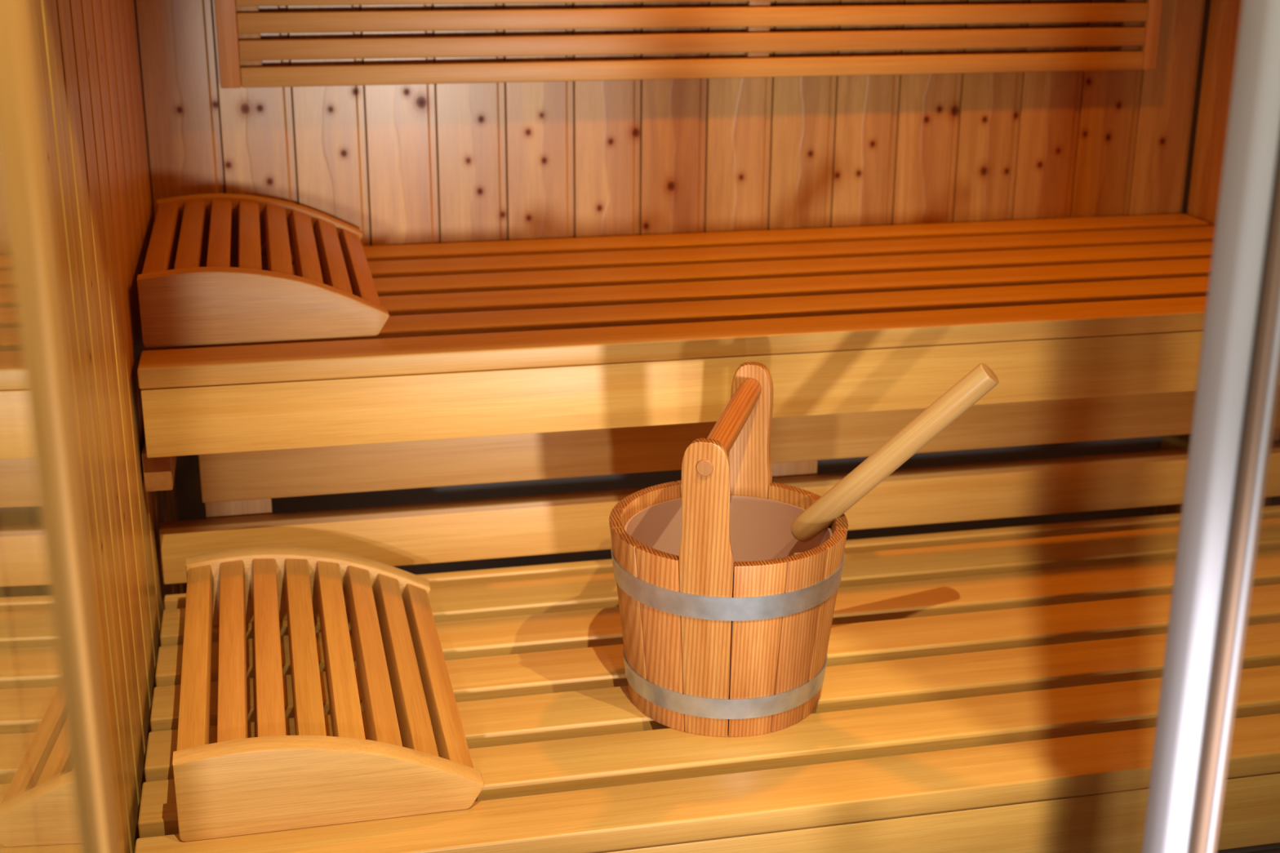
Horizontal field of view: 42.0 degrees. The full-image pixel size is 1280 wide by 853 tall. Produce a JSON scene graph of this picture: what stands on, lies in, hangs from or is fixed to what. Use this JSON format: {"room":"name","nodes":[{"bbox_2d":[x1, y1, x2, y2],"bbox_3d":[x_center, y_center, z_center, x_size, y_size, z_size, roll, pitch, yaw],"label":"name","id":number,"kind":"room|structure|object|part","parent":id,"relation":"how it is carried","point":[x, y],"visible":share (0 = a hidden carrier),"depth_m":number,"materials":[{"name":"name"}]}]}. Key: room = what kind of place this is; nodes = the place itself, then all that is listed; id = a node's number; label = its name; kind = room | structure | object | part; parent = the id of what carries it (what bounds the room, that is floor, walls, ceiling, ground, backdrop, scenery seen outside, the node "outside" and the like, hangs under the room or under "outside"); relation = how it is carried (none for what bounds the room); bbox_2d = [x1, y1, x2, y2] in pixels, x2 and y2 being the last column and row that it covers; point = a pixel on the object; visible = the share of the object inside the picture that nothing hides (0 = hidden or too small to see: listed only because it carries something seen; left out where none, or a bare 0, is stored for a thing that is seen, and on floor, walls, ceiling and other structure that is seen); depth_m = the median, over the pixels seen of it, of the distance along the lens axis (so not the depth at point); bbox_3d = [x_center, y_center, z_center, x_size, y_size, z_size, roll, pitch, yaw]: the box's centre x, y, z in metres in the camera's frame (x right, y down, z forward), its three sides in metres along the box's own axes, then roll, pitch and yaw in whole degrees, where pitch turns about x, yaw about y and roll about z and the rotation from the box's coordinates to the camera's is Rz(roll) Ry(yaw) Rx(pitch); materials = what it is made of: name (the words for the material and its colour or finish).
{"room":"spa","nodes":[
{"label":"spa","id":0,"kind":"room"},
{"bbox_2d":[0,530,40,852],"bbox_3d":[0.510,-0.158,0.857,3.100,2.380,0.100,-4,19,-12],"label":"glass door","id":1,"kind":"structure","parent":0,"point":[19,833],"depth_m":0.79,"materials":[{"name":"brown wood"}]},
{"bbox_2d":[0,0,119,852],"bbox_3d":[-0.277,0.064,0.779,0.032,2.000,0.042,-4,19,-12],"label":"trim","id":2,"kind":"structure","parent":1,"relation":"attached to","point":[42,527],"depth_m":0.75,"materials":[{"name":"brown wood"}]},
{"bbox_2d":[29,0,186,852],"bbox_3d":[-0.537,-0.217,1.482,0.080,2.080,1.706,-4,19,-12],"label":"wall","id":3,"kind":"structure","parent":0,"point":[86,51],"depth_m":1.60,"materials":[{"name":"brown wood"}]},
{"bbox_2d":[134,505,1279,852],"bbox_3d":[0.261,0.310,1.918,1.591,0.123,0.620,-4,19,-12],"label":"bench","id":4,"kind":"object","parent":3,"relation":"attached to","point":[993,690],"visible":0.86,"depth_m":1.74,"materials":[{"name":"brown wood"}]},
{"bbox_2d":[172,546,484,841],"bbox_3d":[-0.336,0.252,1.750,0.278,0.086,0.485,-4,19,-12],"label":"headrest cover","id":5,"kind":"object","parent":4,"relation":"on","point":[237,784],"visible":1,"depth_m":1.63,"materials":[{"name":"brown wood"}]},
{"bbox_3d":[-0.387,0.181,1.961,0.278,0.086,0.027,-4,19,-12],"label":"frame","id":6,"kind":"part","parent":5,"relation":"part of","materials":[{"name":"brown wood"}]},
{"bbox_3d":[-0.284,0.324,1.538,0.278,0.086,0.027,-4,19,-12],"label":"frame","id":7,"kind":"part","parent":5,"relation":"part of","materials":[{"name":"brown wood"}]},
{"bbox_2d":[608,361,848,737],"bbox_3d":[0.092,0.128,1.744,0.248,0.330,0.248,-7,20,-21],"label":"bucket","id":8,"kind":"object","parent":4,"relation":"on","point":[725,628],"visible":0.97,"depth_m":1.68,"materials":[{"name":"wood"}]},
{"bbox_2d":[791,363,998,555],"bbox_3d":[0.236,0.071,1.719,0.241,0.297,0.066,7,20,20],"label":"ladle","id":9,"kind":"object","parent":8,"relation":"in","point":[981,380],"visible":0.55,"depth_m":1.70,"materials":[{"name":"brown wood"}]},
{"bbox_2d":[133,0,1204,590],"bbox_3d":[0.092,-0.547,2.476,1.720,2.080,0.080,-4,19,-12],"label":"wall","id":10,"kind":"structure","parent":0,"point":[404,164],"depth_m":2.48,"materials":[{"name":"brown wood"}]},
{"bbox_2d":[214,0,1162,88],"bbox_3d":[0.109,-0.719,2.361,1.397,0.441,0.031,-4,19,-12],"label":"backrest","id":11,"kind":"object","parent":10,"relation":"attached to","point":[240,24],"depth_m":2.38,"materials":[{"name":"brown wood"}]},
{"bbox_2d":[137,213,1279,491],"bbox_3d":[0.160,-0.130,2.268,1.589,0.152,0.578,-4,19,-12],"label":"bench","id":12,"kind":"object","parent":10,"relation":"attached to","point":[491,338],"visible":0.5,"depth_m":2.04,"materials":[{"name":"brown wood"}]},
{"bbox_2d":[137,193,389,347],"bbox_3d":[-0.481,-0.214,2.130,0.278,0.086,0.485,-4,19,-12],"label":"headrest cover","id":13,"kind":"object","parent":12,"relation":"on","point":[188,304],"visible":1,"depth_m":1.94,"materials":[{"name":"brown wood"}]},
{"bbox_3d":[-0.531,-0.285,2.341,0.278,0.086,0.027,-4,19,-12],"label":"frame","id":14,"kind":"part","parent":13,"relation":"part of","materials":[{"name":"brown wood"}]},
{"bbox_3d":[-0.430,-0.142,1.918,0.278,0.086,0.027,-4,19,-12],"label":"frame","id":15,"kind":"part","parent":13,"relation":"part of","materials":[{"name":"brown wood"}]},
{"bbox_2d":[1181,0,1210,214],"bbox_3d":[0.880,-0.902,2.497,0.007,1.410,0.008,-4,19,-12],"label":"trim","id":16,"kind":"structure","parent":10,"relation":"attached to","point":[1207,2],"depth_m":2.63,"materials":[{"name":"brown wood"}]},
{"bbox_2d":[1141,0,1279,852],"bbox_3d":[0.507,0.033,0.887,0.468,2.000,0.028,-4,19,-12],"label":"door frame","id":17,"kind":"structure","parent":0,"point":[1238,381],"depth_m":0.82,"materials":[{"name":"metal"}]},
{"bbox_2d":[1152,0,1279,515],"bbox_3d":[1.103,-0.322,1.829,0.080,2.080,1.706,-4,19,-12],"label":"wall","id":18,"kind":"structure","parent":0,"point":[1224,15],"depth_m":2.59,"materials":[{"name":"brown wood"}]},
{"bbox_2d":[1216,842,1279,852],"bbox_3d":[0.498,0.993,1.264,3.100,0.060,3.500,-4,19,-12],"label":"floor","id":19,"kind":"structure","parent":0,"point":[1273,847],"depth_m":2.35,"materials":[{"name":"brown wood"}]},
{"bbox_2d":[159,385,1279,584],"bbox_3d":[0.187,0.272,2.264,1.584,0.665,0.055,-4,19,-12],"label":"bench backrest","id":20,"kind":"object","parent":19,"relation":"on","point":[237,489],"visible":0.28,"depth_m":2.12,"materials":[{"name":"brown wood"}]}
]}

